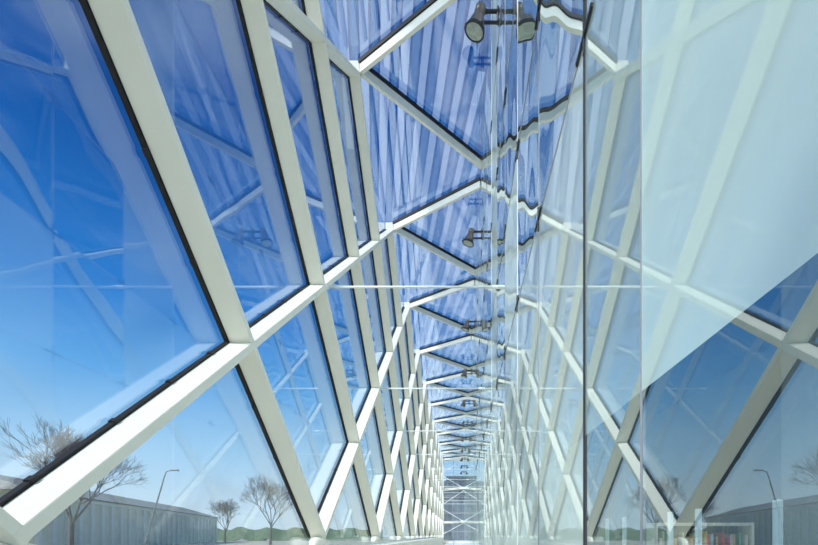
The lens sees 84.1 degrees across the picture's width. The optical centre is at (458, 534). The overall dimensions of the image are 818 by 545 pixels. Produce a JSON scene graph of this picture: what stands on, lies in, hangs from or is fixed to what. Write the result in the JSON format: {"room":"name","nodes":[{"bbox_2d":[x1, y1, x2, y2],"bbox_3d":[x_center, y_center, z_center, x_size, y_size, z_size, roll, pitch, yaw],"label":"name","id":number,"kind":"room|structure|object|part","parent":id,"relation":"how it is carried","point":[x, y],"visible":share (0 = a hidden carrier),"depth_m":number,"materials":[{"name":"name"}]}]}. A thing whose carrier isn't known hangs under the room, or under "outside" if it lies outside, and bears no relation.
{"room":"glass atrium walkway","nodes":[
{"label":"glass atrium walkway","id":0,"kind":"room"},
{"bbox_2d":[383,216,438,542],"bbox_3d":[-2.833,-5.795,27.200,0.016,12.310,85.325,0,0,0],"label":"wall","id":1,"kind":"structure","parent":0,"point":[406,536],"depth_m":22.50,"materials":[{"name":"clear glass"}]},
{"bbox_3d":[-2.833,-9.300,17.212,0.016,4.650,5.850,0,0,0],"label":"glass pane","id":2,"kind":"part","parent":1,"relation":"part of","materials":[{"name":"glass"}]},
{"bbox_3d":[-2.833,-6.975,20.137,0.016,4.650,5.850,0,0,0],"label":"glass pane","id":3,"kind":"part","parent":1,"relation":"part of","materials":[{"name":"glass"}]},
{"bbox_3d":[-2.833,-2.325,20.137,0.016,4.650,5.850,0,0,0],"label":"glass pane","id":4,"kind":"part","parent":1,"relation":"part of","materials":[{"name":"glass"}]},
{"bbox_3d":[-2.833,-10.625,20.137,0.016,2.650,5.850,0,0,0],"label":"glass pane","id":5,"kind":"part","parent":1,"relation":"part of","materials":[{"name":"glass"}]},
{"bbox_3d":[-2.833,-0.983,23.062,0.016,2.685,5.850,0,0,0],"label":"glass pane","id":6,"kind":"part","parent":1,"relation":"part of","materials":[{"name":"glass"}]},
{"bbox_3d":[-2.833,-9.300,23.062,0.016,4.650,5.850,0,0,0],"label":"glass pane","id":7,"kind":"part","parent":1,"relation":"part of","materials":[{"name":"glass"}]},
{"bbox_3d":[-2.833,-4.650,23.062,0.016,4.650,5.850,0,0,0],"label":"glass pane","id":8,"kind":"part","parent":1,"relation":"part of","materials":[{"name":"glass"}]},
{"bbox_3d":[-2.833,-6.975,25.988,0.016,4.650,5.850,0,0,0],"label":"glass pane","id":9,"kind":"part","parent":1,"relation":"part of","materials":[{"name":"glass"}]},
{"bbox_3d":[-2.833,-2.325,25.988,0.016,4.650,5.850,0,0,0],"label":"glass pane","id":10,"kind":"part","parent":1,"relation":"part of","materials":[{"name":"glass"}]},
{"bbox_3d":[-2.833,-0.983,28.913,0.016,2.685,5.850,0,0,0],"label":"glass pane","id":11,"kind":"part","parent":1,"relation":"part of","materials":[{"name":"glass"}]},
{"bbox_3d":[-2.833,-4.650,28.913,0.016,4.650,5.850,0,0,0],"label":"glass pane","id":12,"kind":"part","parent":1,"relation":"part of","materials":[{"name":"glass"}]},
{"bbox_2d":[441,458,463,544],"bbox_3d":[-1.024,-5.175,69.787,3.552,13.550,0.350,0,0,0],"label":"wall","id":13,"kind":"structure","parent":0,"point":[458,459],"depth_m":69.76,"materials":[{"name":"white metal"}]},
{"bbox_3d":[-2.590,-5.175,69.862,0.420,13.550,0.200,0,0,0],"label":"post","id":14,"kind":"part","parent":13,"relation":"part of","materials":[{"name":"white metal"}]},
{"bbox_3d":[-0.887,-11.738,69.862,3.225,0.425,0.200,0,0,0],"label":"head rail","id":15,"kind":"part","parent":13,"relation":"part of","materials":[{"name":"white metal"}]},
{"bbox_2d":[464,0,817,544],"bbox_3d":[0.727,-5.175,34.256,0.036,13.550,71.212,0,0,0],"label":"wall","id":16,"kind":"structure","parent":0,"point":[649,171],"depth_m":2.14,"materials":[{"name":"clear glass"}]},
{"bbox_2d":[460,400,468,406],"bbox_3d":[0.408,-9.204,31.456,0.634,0.511,0.369,0,0,0],"label":"floodlight","id":17,"kind":"object","parent":16,"relation":"attached to","point":[464,401],"visible":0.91,"depth_m":31.37,"materials":[{"name":"black metal"}]},
{"bbox_3d":[0.725,-8.359,57.201,0.001,7.183,4.489,0,0,0],"label":"glass pane","id":18,"kind":"part","parent":16,"relation":"part of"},
{"bbox_3d":[0.725,-1.584,57.201,0.001,6.367,4.489,0,0,0],"label":"glass pane","id":19,"kind":"part","parent":16,"relation":"part of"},
{"bbox_3d":[0.725,-8.359,48.223,0.001,7.183,4.489,0,0,0],"label":"glass pane","id":20,"kind":"part","parent":16,"relation":"part of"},
{"bbox_3d":[0.725,-1.584,48.223,0.001,6.367,4.489,0,0,0],"label":"glass pane","id":21,"kind":"part","parent":16,"relation":"part of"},
{"bbox_2d":[461,369,471,377],"bbox_3d":[0.408,-9.204,25.606,0.634,0.511,0.369,0,0,0],"label":"floodlight","id":22,"kind":"object","parent":16,"relation":"attached to","point":[464,374],"visible":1,"depth_m":25.51,"materials":[{"name":"black metal"}]},
{"bbox_3d":[0.725,-8.359,43.734,0.001,7.183,4.489,0,0,0],"label":"glass pane","id":23,"kind":"part","parent":16,"relation":"part of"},
{"bbox_3d":[0.725,-1.584,43.734,0.001,6.367,4.489,0,0,0],"label":"glass pane","id":24,"kind":"part","parent":16,"relation":"part of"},
{"bbox_3d":[0.725,-8.359,39.246,0.001,7.183,4.489,0,0,0],"label":"glass pane","id":25,"kind":"part","parent":16,"relation":"part of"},
{"bbox_3d":[0.725,-1.584,39.246,0.001,6.367,4.489,0,0,0],"label":"glass pane","id":26,"kind":"part","parent":16,"relation":"part of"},
{"bbox_2d":[461,319,475,331],"bbox_3d":[0.408,-9.204,19.756,0.634,0.511,0.369,0,0,0],"label":"floodlight","id":27,"kind":"object","parent":16,"relation":"attached to","point":[466,325],"visible":1,"depth_m":19.67,"materials":[{"name":"black metal"}]},
{"bbox_3d":[0.725,-8.359,34.757,0.001,7.183,4.489,0,0,0],"label":"glass pane","id":28,"kind":"part","parent":16,"relation":"part of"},
{"bbox_3d":[0.725,-1.584,34.757,0.001,6.367,4.489,0,0,0],"label":"glass pane","id":29,"kind":"part","parent":16,"relation":"part of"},
{"bbox_3d":[0.725,-8.359,30.268,0.001,7.183,4.489,0,0,0],"label":"glass pane","id":30,"kind":"part","parent":16,"relation":"part of","materials":[{"name":"glass"}]},
{"bbox_3d":[0.725,-1.584,30.268,0.001,6.367,4.489,0,0,0],"label":"glass pane","id":31,"kind":"part","parent":16,"relation":"part of","materials":[{"name":"glass"}]},
{"bbox_3d":[0.725,-8.359,25.779,0.001,7.183,4.489,0,0,0],"label":"glass pane","id":32,"kind":"part","parent":16,"relation":"part of","materials":[{"name":"glass"}]},
{"bbox_3d":[0.725,-1.584,25.779,0.001,6.367,4.489,0,0,0],"label":"glass pane","id":33,"kind":"part","parent":16,"relation":"part of","materials":[{"name":"glass"}]},
{"bbox_2d":[462,228,482,247],"bbox_3d":[0.408,-9.204,13.906,0.634,0.511,0.369,0,0,0],"label":"floodlight","id":34,"kind":"object","parent":16,"relation":"attached to","point":[468,240],"visible":1,"depth_m":13.85,"materials":[{"name":"black metal"}]},
{"bbox_3d":[0.725,-8.359,21.291,0.001,7.183,4.489,0,0,0],"label":"glass pane","id":35,"kind":"part","parent":16,"relation":"part of","materials":[{"name":"glass"}]},
{"bbox_3d":[0.725,-1.584,21.291,0.001,6.367,4.489,0,0,0],"label":"glass pane","id":36,"kind":"part","parent":16,"relation":"part of","materials":[{"name":"glass"}]},
{"bbox_3d":[0.725,-10.537,18.298,0.001,2.825,1.496,0,0,0],"label":"glass pane","id":37,"kind":"part","parent":16,"relation":"part of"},
{"bbox_3d":[0.725,-8.000,18.298,0.001,2.250,1.496,0,0,0],"label":"glass pane","id":38,"kind":"part","parent":16,"relation":"part of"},
{"bbox_3d":[0.725,-5.821,18.298,0.001,2.107,1.496,0,0,0],"label":"glass pane","id":39,"kind":"part","parent":16,"relation":"part of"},
{"bbox_3d":[0.725,-3.816,18.298,0.001,1.903,1.496,0,0,0],"label":"glass pane","id":40,"kind":"part","parent":16,"relation":"part of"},
{"bbox_3d":[0.725,-1.718,18.298,0.001,2.295,1.496,0,0,0],"label":"glass pane","id":41,"kind":"part","parent":16,"relation":"part of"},
{"bbox_3d":[0.725,-10.537,16.802,0.001,2.825,1.496,0,0,0],"label":"glass pane","id":42,"kind":"part","parent":16,"relation":"part of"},
{"bbox_3d":[0.725,-8.000,16.802,0.001,2.250,1.496,0,0,0],"label":"glass pane","id":43,"kind":"part","parent":16,"relation":"part of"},
{"bbox_3d":[0.725,-5.821,16.802,0.001,2.107,1.496,0,0,0],"label":"glass pane","id":44,"kind":"part","parent":16,"relation":"part of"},
{"bbox_3d":[0.725,-3.816,16.802,0.001,1.903,1.496,0,0,0],"label":"glass pane","id":45,"kind":"part","parent":16,"relation":"part of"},
{"bbox_3d":[0.725,-1.718,16.802,0.001,2.295,1.496,0,0,0],"label":"glass pane","id":46,"kind":"part","parent":16,"relation":"part of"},
{"bbox_3d":[0.725,-10.537,15.306,0.001,2.825,1.496,0,0,0],"label":"glass pane","id":47,"kind":"part","parent":16,"relation":"part of","materials":[{"name":"glass"}]},
{"bbox_3d":[0.725,-8.000,15.306,0.001,2.250,1.496,0,0,0],"label":"glass pane","id":48,"kind":"part","parent":16,"relation":"part of","materials":[{"name":"glass"}]},
{"bbox_3d":[0.725,-5.821,15.306,0.001,2.107,1.496,0,0,0],"label":"glass pane","id":49,"kind":"part","parent":16,"relation":"part of","materials":[{"name":"glass"}]},
{"bbox_3d":[0.725,-3.816,15.306,0.001,1.903,1.496,0,0,0],"label":"glass pane","id":50,"kind":"part","parent":16,"relation":"part of","materials":[{"name":"glass"}]},
{"bbox_3d":[0.725,-1.718,15.306,0.001,2.295,1.496,0,0,0],"label":"glass pane","id":51,"kind":"part","parent":16,"relation":"part of","materials":[{"name":"glass"}]},
{"bbox_3d":[0.725,0.515,15.306,0.001,2.170,1.496,0,0,0],"label":"glass pane","id":52,"kind":"part","parent":16,"relation":"part of","materials":[{"name":"glass"}]},
{"bbox_2d":[464,2,499,43],"bbox_3d":[0.408,-9.204,8.056,0.634,0.511,0.369,0,0,0],"label":"floodlight","id":53,"kind":"object","parent":16,"relation":"attached to","point":[474,27],"visible":1,"depth_m":8.02,"materials":[{"name":"grey metal"}]},
{"bbox_3d":[0.725,-10.537,13.809,0.001,2.825,1.496,0,0,0],"label":"glass pane","id":54,"kind":"part","parent":16,"relation":"part of","materials":[{"name":"glass"}]},
{"bbox_3d":[0.725,-8.000,13.809,0.001,2.250,1.496,0,0,0],"label":"glass pane","id":55,"kind":"part","parent":16,"relation":"part of","materials":[{"name":"glass"}]},
{"bbox_3d":[0.725,-5.821,13.809,0.001,2.107,1.496,0,0,0],"label":"glass pane","id":56,"kind":"part","parent":16,"relation":"part of","materials":[{"name":"glass"}]},
{"bbox_3d":[0.725,-3.816,13.809,0.001,1.903,1.496,0,0,0],"label":"glass pane","id":57,"kind":"part","parent":16,"relation":"part of","materials":[{"name":"glass"}]},
{"bbox_3d":[0.725,-1.718,13.809,0.001,2.295,1.496,0,0,0],"label":"glass pane","id":58,"kind":"part","parent":16,"relation":"part of","materials":[{"name":"glass"}]},
{"bbox_3d":[0.725,0.515,13.809,0.001,2.170,1.496,0,0,0],"label":"glass pane","id":59,"kind":"part","parent":16,"relation":"part of","materials":[{"name":"glass"}]},
{"bbox_3d":[0.726,-10.537,12.313,0.001,2.825,1.496,0,0,0],"label":"glass pane","id":60,"kind":"part","parent":16,"relation":"part of","materials":[{"name":"glass"}]},
{"bbox_3d":[0.726,-8.000,12.313,0.002,2.250,1.496,0,0,0],"label":"glass pane","id":61,"kind":"part","parent":16,"relation":"part of","materials":[{"name":"glass"}]},
{"bbox_3d":[0.726,-5.821,12.313,0.002,2.107,1.496,0,0,0],"label":"glass pane","id":62,"kind":"part","parent":16,"relation":"part of","materials":[{"name":"glass"}]},
{"bbox_3d":[0.726,-3.816,12.313,0.002,1.903,1.496,0,0,0],"label":"glass pane","id":63,"kind":"part","parent":16,"relation":"part of","materials":[{"name":"glass"}]},
{"bbox_3d":[0.725,-1.718,12.313,0.001,2.295,1.496,0,0,0],"label":"glass pane","id":64,"kind":"part","parent":16,"relation":"part of","materials":[{"name":"glass"}]},
{"bbox_3d":[0.725,0.515,12.313,0.001,2.170,1.496,0,0,0],"label":"glass pane","id":65,"kind":"part","parent":16,"relation":"part of","materials":[{"name":"glass"}]},
{"bbox_3d":[0.726,-10.537,10.817,0.002,2.825,1.496,0,0,0],"label":"glass pane","id":66,"kind":"part","parent":16,"relation":"part of","materials":[{"name":"glass"}]},
{"bbox_3d":[0.726,-8.000,10.817,0.002,2.250,1.496,0,0,0],"label":"glass pane","id":67,"kind":"part","parent":16,"relation":"part of","materials":[{"name":"glass"}]},
{"bbox_3d":[0.726,-5.821,10.817,0.002,2.107,1.496,0,0,0],"label":"glass pane","id":68,"kind":"part","parent":16,"relation":"part of","materials":[{"name":"glass"}]},
{"bbox_3d":[0.726,-3.816,10.817,0.002,1.903,1.496,0,0,0],"label":"glass pane","id":69,"kind":"part","parent":16,"relation":"part of","materials":[{"name":"glass"}]},
{"bbox_3d":[0.725,-1.718,10.817,0.001,2.295,1.496,0,0,0],"label":"glass pane","id":70,"kind":"part","parent":16,"relation":"part of","materials":[{"name":"glass"}]},
{"bbox_3d":[0.725,0.515,10.817,0.001,2.170,1.496,0,0,0],"label":"glass pane","id":71,"kind":"part","parent":16,"relation":"part of","materials":[{"name":"glass"}]},
{"bbox_3d":[0.727,-10.537,9.321,0.005,2.825,1.496,0,0,0],"label":"glass pane","id":72,"kind":"part","parent":16,"relation":"part of","materials":[{"name":"glass"}]},
{"bbox_3d":[0.727,-8.000,9.321,0.005,2.250,1.496,0,0,0],"label":"glass pane","id":73,"kind":"part","parent":16,"relation":"part of","materials":[{"name":"glass"}]},
{"bbox_3d":[0.726,-5.821,9.321,0.004,2.107,1.496,0,0,0],"label":"glass pane","id":74,"kind":"part","parent":16,"relation":"part of","materials":[{"name":"glass"}]},
{"bbox_3d":[0.727,-3.816,9.321,0.004,1.902,1.496,0,0,0],"label":"glass pane","id":75,"kind":"part","parent":16,"relation":"part of","materials":[{"name":"glass"}]},
{"bbox_3d":[0.725,-1.718,9.321,0.001,2.295,1.496,0,0,0],"label":"glass pane","id":76,"kind":"part","parent":16,"relation":"part of","materials":[{"name":"glass"}]},
{"bbox_3d":[0.725,0.515,9.321,0.001,2.170,1.496,0,0,0],"label":"glass pane","id":77,"kind":"part","parent":16,"relation":"part of","materials":[{"name":"glass"}]},
{"bbox_3d":[0.727,-10.537,7.824,0.004,2.825,1.496,0,0,0],"label":"glass pane","id":78,"kind":"part","parent":16,"relation":"part of","materials":[{"name":"glass"}]},
{"bbox_3d":[0.727,-8.000,7.824,0.005,2.250,1.496,0,0,0],"label":"glass pane","id":79,"kind":"part","parent":16,"relation":"part of","materials":[{"name":"glass"}]},
{"bbox_3d":[0.727,-5.821,7.824,0.006,2.108,1.496,0,0,0],"label":"glass pane","id":80,"kind":"part","parent":16,"relation":"part of","materials":[{"name":"glass"}]},
{"bbox_3d":[0.727,-3.816,7.824,0.006,1.902,1.496,0,0,0],"label":"glass pane","id":81,"kind":"part","parent":16,"relation":"part of","materials":[{"name":"glass"}]},
{"bbox_3d":[0.725,-1.718,7.824,0.001,2.295,1.496,0,0,0],"label":"glass pane","id":82,"kind":"part","parent":16,"relation":"part of","materials":[{"name":"glass"}]},
{"bbox_3d":[0.725,0.515,7.824,0.001,2.170,1.496,0,0,0],"label":"glass pane","id":83,"kind":"part","parent":16,"relation":"part of","materials":[{"name":"glass"}]},
{"bbox_3d":[0.727,-8.000,6.328,0.006,2.250,1.496,0,0,0],"label":"glass pane","id":84,"kind":"part","parent":16,"relation":"part of","materials":[{"name":"glass"}]},
{"bbox_3d":[0.727,-5.821,6.328,0.006,2.108,1.496,0,0,0],"label":"glass pane","id":85,"kind":"part","parent":16,"relation":"part of","materials":[{"name":"glass"}]},
{"bbox_3d":[0.727,-3.816,6.328,0.006,1.902,1.496,0,0,0],"label":"glass pane","id":86,"kind":"part","parent":16,"relation":"part of","materials":[{"name":"glass"}]},
{"bbox_3d":[0.725,-1.718,6.328,0.001,2.295,1.496,0,0,0],"label":"glass pane","id":87,"kind":"part","parent":16,"relation":"part of","materials":[{"name":"glass"}]},
{"bbox_3d":[0.725,0.515,6.328,0.001,2.170,1.496,0,0,0],"label":"glass pane","id":88,"kind":"part","parent":16,"relation":"part of","materials":[{"name":"glass"}]},
{"bbox_3d":[0.727,-5.821,4.832,0.005,2.107,1.496,0,0,0],"label":"glass pane","id":89,"kind":"part","parent":16,"relation":"part of","materials":[{"name":"glass"}]},
{"bbox_3d":[0.726,-3.816,4.832,0.004,1.903,1.496,0,0,0],"label":"glass pane","id":90,"kind":"part","parent":16,"relation":"part of","materials":[{"name":"glass"}]},
{"bbox_3d":[0.725,-1.718,4.832,0.001,2.295,1.496,0,0,0],"label":"glass pane","id":91,"kind":"part","parent":16,"relation":"part of","materials":[{"name":"glass"}]},
{"bbox_3d":[0.725,0.515,4.832,0.001,2.170,1.496,0,0,0],"label":"glass pane","id":92,"kind":"part","parent":16,"relation":"part of","materials":[{"name":"glass"}]},
{"bbox_3d":[0.727,-3.816,3.336,0.006,1.902,1.496,0,0,0],"label":"glass pane","id":93,"kind":"part","parent":16,"relation":"part of","materials":[{"name":"glass"}]},
{"bbox_3d":[0.725,-1.718,3.336,0.001,2.295,1.496,0,0,0],"label":"glass pane","id":94,"kind":"part","parent":16,"relation":"part of","materials":[{"name":"glass"}]},
{"bbox_3d":[0.725,0.515,3.336,0.001,2.170,1.496,0,0,0],"label":"glass pane","id":95,"kind":"part","parent":16,"relation":"part of","materials":[{"name":"glass"}]},
{"bbox_3d":[0.725,-3.816,2.188,0.001,1.903,0.799,0,0,0],"label":"glass pane","id":96,"kind":"part","parent":16,"relation":"part of","materials":[{"name":"glass"}]},
{"label":"glass pane","id":97,"kind":"part","parent":16,"relation":"part of","materials":[{"name":"glass"}]},
{"bbox_3d":[0.725,0.515,2.188,0.001,2.170,0.799,0,0,0],"label":"glass pane","id":98,"kind":"part","parent":16,"relation":"part of","materials":[{"name":"glass"}]},
{"bbox_3d":[0.725,-1.718,1.401,0.001,2.295,0.776,0,0,0],"label":"glass pane","id":99,"kind":"part","parent":16,"relation":"part of","materials":[{"name":"glass"}]},
{"bbox_3d":[0.725,-1.718,-0.169,0.001,2.295,2.362,0,0,0],"label":"glass pane","id":100,"kind":"part","parent":16,"relation":"part of","materials":[{"name":"glass"}]},
{"bbox_2d":[646,253,817,544],"bbox_3d":[5.825,-5.175,27.200,0.200,13.550,85.325,0,0,0],"label":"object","id":101,"kind":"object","parent":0,"point":[732,426],"depth_m":8.90,"materials":[{"name":"clear glass"}]},
{"bbox_3d":[-1.050,-11.958,27.450,3.550,0.016,84.825,0,0,0],"label":"ceiling","id":102,"kind":"structure","parent":0,"visible":0},
{"bbox_2d":[324,1,423,311],"bbox_3d":[-1.658,-14.350,28.932,5.020,0.012,81.917,0,0,0],"label":"screen","id":103,"kind":"object","parent":102,"relation":"on","point":[358,1],"visible":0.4,"depth_m":15.80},
{"bbox_2d":[349,0,481,459],"bbox_3d":[-1.020,-11.777,30.773,3.570,0.343,78.320,0,0,0],"label":"lattice","id":104,"kind":"object","parent":102,"relation":"attached to","point":[430,9],"visible":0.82,"depth_m":15.77,"materials":[{"name":"white metal"}]},
{"bbox_3d":[1.450,1.700,27.200,8.550,0.200,85.325,0,0,0],"label":"floor","id":105,"kind":"structure","parent":0,"visible":0},
{"bbox_2d":[0,0,442,544],"bbox_3d":[-2.659,-5.045,27.213,0.329,13.291,85.434,0,0,0],"label":"lattice","id":106,"kind":"object","parent":105,"relation":"on","point":[26,509],"visible":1,"depth_m":6.69,"materials":[{"name":"white metal"}]},
{"bbox_2d":[325,285,497,288],"bbox_3d":[-0.892,-4.650,8.438,3.235,0.080,0.080,0,0,0],"label":"rod","id":107,"kind":"object","parent":106,"relation":"attached to","point":[326,286],"visible":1,"depth_m":8.42,"materials":[{"name":"white paint"}]},
{"bbox_3d":[-0.902,-4.650,8.438,3.195,0.042,0.042,0,0,0],"label":"rod","id":108,"kind":"part","parent":107,"relation":"part of","materials":[{"name":"white paint"}]},
{"bbox_2d":[380,387,481,389],"bbox_3d":[-0.892,-4.650,14.287,3.235,0.080,0.080,0,0,0],"label":"rod","id":109,"kind":"object","parent":106,"relation":"attached to","point":[381,388],"visible":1,"depth_m":14.27,"materials":[{"name":"white paint"}]},
{"bbox_3d":[-0.902,-4.650,14.287,3.195,0.042,0.042,0,0,0],"label":"rod","id":110,"kind":"part","parent":109,"relation":"part of","materials":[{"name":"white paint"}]},
{"bbox_2d":[403,430,474,431],"bbox_3d":[-0.892,-4.650,20.137,3.235,0.080,0.080,0,0,0],"label":"rod","id":111,"kind":"object","parent":106,"relation":"attached to","point":[403,430],"visible":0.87,"depth_m":20.13,"materials":[{"name":"white paint"}]},
{"bbox_3d":[-0.902,-4.650,20.137,3.195,0.042,0.042,0,0,0],"label":"rod","id":112,"kind":"part","parent":111,"relation":"part of","materials":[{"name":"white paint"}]},
{"bbox_2d":[416,454,471,454],"bbox_3d":[-0.892,-4.650,25.988,3.235,0.080,0.080,0,0,0],"label":"rod","id":113,"kind":"object","parent":106,"relation":"attached to","point":[416,454],"visible":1,"depth_m":25.97,"materials":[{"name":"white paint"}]},
{"bbox_2d":[424,469,468,469],"bbox_3d":[-0.892,-4.650,31.837,3.235,0.080,0.080,0,0,0],"label":"rod","id":114,"kind":"object","parent":106,"relation":"attached to","point":[424,469],"visible":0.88,"depth_m":31.82,"materials":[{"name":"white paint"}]},
{"bbox_2d":[429,479,467,479],"bbox_3d":[-0.892,-4.650,37.688,3.235,0.080,0.080,0,0,0],"label":"rod","id":115,"kind":"object","parent":106,"relation":"attached to","point":[429,479],"visible":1,"depth_m":37.67,"materials":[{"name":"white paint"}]},
{"bbox_2d":[436,492,465,492],"bbox_3d":[-0.892,-4.650,49.388,3.235,0.080,0.080,0,0,0],"label":"rod","id":116,"kind":"object","parent":106,"relation":"attached to","point":[436,492],"visible":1,"depth_m":49.37,"materials":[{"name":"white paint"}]},
{"bbox_2d":[667,512,672,544],"bbox_3d":[1.000,0.745,2.133,0.080,1.710,0.080,0,0,0],"label":"post","id":117,"kind":"object","parent":105,"relation":"on","point":[669,514],"visible":1,"depth_m":2.12,"materials":[{"name":"white"}]},
{"bbox_2d":[695,509,701,544],"bbox_3d":[1.000,0.745,1.883,0.080,1.710,0.080,0,0,0],"label":"post","id":118,"kind":"object","parent":105,"relation":"on","point":[698,512],"visible":1,"depth_m":1.87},
{"bbox_2d":[646,523,753,544],"bbox_3d":[3.280,0.718,6.150,1.320,1.765,0.300,0,0,0],"label":"bookshelf","id":119,"kind":"object","parent":105,"relation":"on","point":[652,529],"visible":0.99,"depth_m":6.19,"materials":[{"name":"grey wood"}]},
{"bbox_3d":[2.638,0.718,6.150,0.035,1.765,0.300,0,0,0],"label":"panel","id":120,"kind":"part","parent":119,"relation":"part of","materials":[{"name":"wood"}]},
{"bbox_2d":[658,531,663,544],"bbox_3d":[2.734,0.176,6.129,0.024,0.449,0.222,0,0,0],"label":"book","id":121,"kind":"object","parent":119,"relation":"on","point":[660,533],"visible":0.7,"depth_m":6.03,"materials":[{"name":"paper"}]},
{"bbox_2d":[664,532,666,544],"bbox_3d":[2.808,0.180,6.129,0.024,0.439,0.222,0,0,0],"label":"book","id":122,"kind":"object","parent":119,"relation":"on","point":[665,533],"visible":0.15,"depth_m":6.09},
{"bbox_2d":[673,532,678,544],"bbox_3d":[2.927,0.182,6.129,0.020,0.436,0.222,0,0,0],"label":"book","id":123,"kind":"object","parent":119,"relation":"on","point":[675,534],"visible":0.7,"depth_m":6.02,"materials":[{"name":"paper"}]},
{"bbox_2d":[679,533,683,544],"bbox_3d":[2.999,0.185,6.129,0.023,0.430,0.222,0,0,0],"label":"book","id":124,"kind":"object","parent":119,"relation":"on","point":[681,535],"visible":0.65,"depth_m":6.04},
{"bbox_2d":[684,537,692,544],"bbox_3d":[3.113,0.210,6.129,0.039,0.379,0.222,0,0,0],"label":"book","id":125,"kind":"object","parent":119,"relation":"on","point":[691,538],"visible":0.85,"depth_m":6.02,"materials":[{"name":"paper"}]},
{"bbox_3d":[3.280,0.723,6.293,1.250,1.695,0.015,0,0,0],"label":"panel","id":126,"kind":"part","parent":119,"relation":"part of","materials":[{"name":"wood"}]},
{"bbox_2d":[702,531,706,544],"bbox_3d":[3.301,0.175,6.129,0.030,0.450,0.222,0,0,0],"label":"book","id":127,"kind":"object","parent":119,"relation":"on","point":[704,533],"visible":0.6,"depth_m":6.02,"materials":[{"name":"paper"}]},
{"bbox_2d":[707,535,709,544],"bbox_3d":[3.337,0.199,6.129,0.033,0.403,0.222,0,0,0],"label":"book","id":128,"kind":"object","parent":119,"relation":"on","point":[708,536],"visible":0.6,"depth_m":6.02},
{"bbox_2d":[707,534,712,544],"bbox_3d":[3.383,0.194,6.129,0.039,0.413,0.222,0,0,0],"label":"book","id":129,"kind":"object","parent":119,"relation":"on","point":[711,535],"visible":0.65,"depth_m":6.02,"materials":[{"name":"paper"}]},
{"bbox_2d":[713,535,715,544],"bbox_3d":[3.419,0.202,6.129,0.024,0.397,0.222,0,0,0],"label":"book","id":130,"kind":"object","parent":119,"relation":"on","point":[714,536],"visible":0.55,"depth_m":6.02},
{"bbox_2d":[713,532,724,544],"bbox_3d":[3.536,0.183,6.129,0.034,0.434,0.222,0,0,0],"label":"book","id":131,"kind":"object","parent":119,"relation":"on","point":[721,535],"visible":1,"depth_m":6.06,"materials":[{"name":"paper"}]},
{"bbox_2d":[725,538,729,544],"bbox_3d":[3.614,0.218,6.129,0.021,0.363,0.222,0,0,0],"label":"book","id":132,"kind":"object","parent":119,"relation":"on","point":[727,540],"visible":0.55,"depth_m":6.04,"materials":[{"name":"paper"}]},
{"bbox_2d":[725,534,732,544],"bbox_3d":[3.645,0.196,6.129,0.033,0.407,0.222,0,0,0],"label":"book","id":133,"kind":"object","parent":119,"relation":"on","point":[730,536],"visible":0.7,"depth_m":6.02,"materials":[{"name":"paper"}]},
{"bbox_2d":[729,533,741,544],"bbox_3d":[3.763,0.188,6.129,0.033,0.423,0.222,0,0,0],"label":"book","id":134,"kind":"object","parent":119,"relation":"on","point":[738,536],"visible":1,"depth_m":6.03,"materials":[{"name":"paper"}]},
{"bbox_2d":[742,535,747,544],"bbox_3d":[3.846,0.201,6.129,0.033,0.397,0.222,0,0,0],"label":"book","id":135,"kind":"object","parent":119,"relation":"on","point":[744,537],"visible":0.6,"depth_m":6.03,"materials":[{"name":"paper"}]},
{"bbox_3d":[3.922,0.718,6.150,0.035,1.765,0.300,0,0,0],"label":"panel","id":136,"kind":"part","parent":119,"relation":"part of","materials":[{"name":"wood"}]},
{"bbox_2d":[772,500,782,544],"bbox_3d":[1.000,0.745,1.415,0.080,1.710,0.080,0,0,0],"label":"post","id":137,"kind":"object","parent":105,"relation":"on","point":[777,505],"visible":1,"depth_m":1.40,"materials":[{"name":"metal"}]},
{"label":"outside","id":138,"kind":"structure","parent":0,"visible":0},
{"bbox_2d":[173,537,450,544],"bbox_3d":[-131.438,1.775,130.000,257.125,0.250,380.000,0,0,0],"label":"ground","id":139,"kind":"structure","parent":138,"point":[386,540],"depth_m":99.00,"materials":[{"name":"grey concrete"}]},
{"bbox_2d":[0,412,148,544],"bbox_3d":[-28.835,-3.648,34.010,9.191,10.811,9.888,0,0,-33],"label":"bare tree","id":140,"kind":"object","parent":139,"relation":"on","point":[63,446],"visible":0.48,"depth_m":33.99,"materials":[{"name":"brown plant"}]},
{"bbox_2d":[0,475,218,544],"bbox_3d":[-56.461,-2.250,72.371,17.200,7.900,70.707,0,0,-15],"label":"building","id":141,"kind":"structure","parent":139,"relation":"on","point":[109,519],"depth_m":60.89,"materials":[{"name":"grey metal"}]},
{"bbox_2d":[143,469,178,544],"bbox_3d":[-28.898,-2.326,43.500,3.595,8.008,0.280,0,0,0],"label":"street lamp","id":142,"kind":"object","parent":139,"relation":"on","point":[152,517],"visible":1,"depth_m":43.44,"materials":[{"name":"metal"}]},
{"bbox_2d":[205,498,239,541],"bbox_3d":[-52.133,-3.306,100.412,8.224,10.128,7.932,0,0,0],"label":"bare tree","id":143,"kind":"object","parent":139,"relation":"on","point":[224,507],"visible":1,"depth_m":99.23,"materials":[{"name":"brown plant"}]},
{"bbox_2d":[239,472,292,544],"bbox_3d":[-30.799,-4.308,74.818,10.882,12.131,10.100,0,0,32],"label":"bare tree","id":144,"kind":"object","parent":139,"relation":"on","point":[269,492],"visible":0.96,"depth_m":73.88,"materials":[{"name":"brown plant"}]},
{"bbox_2d":[217,527,382,540],"bbox_3d":[-48.000,-0.050,128.000,52.000,4.465,4.000,0,0,-14],"label":"hedge","id":145,"kind":"object","parent":139,"relation":"on","point":[238,533],"visible":0.65,"depth_m":126.35,"materials":[{"name":"green plant"}]},
{"bbox_2d":[444,476,463,539],"bbox_3d":[15.500,-9.050,155.925,49.000,21.700,12.150,0,0,0],"label":"building","id":146,"kind":"structure","parent":139,"relation":"on","point":[458,505],"depth_m":150.01,"materials":[{"name":"metal"}]}
]}

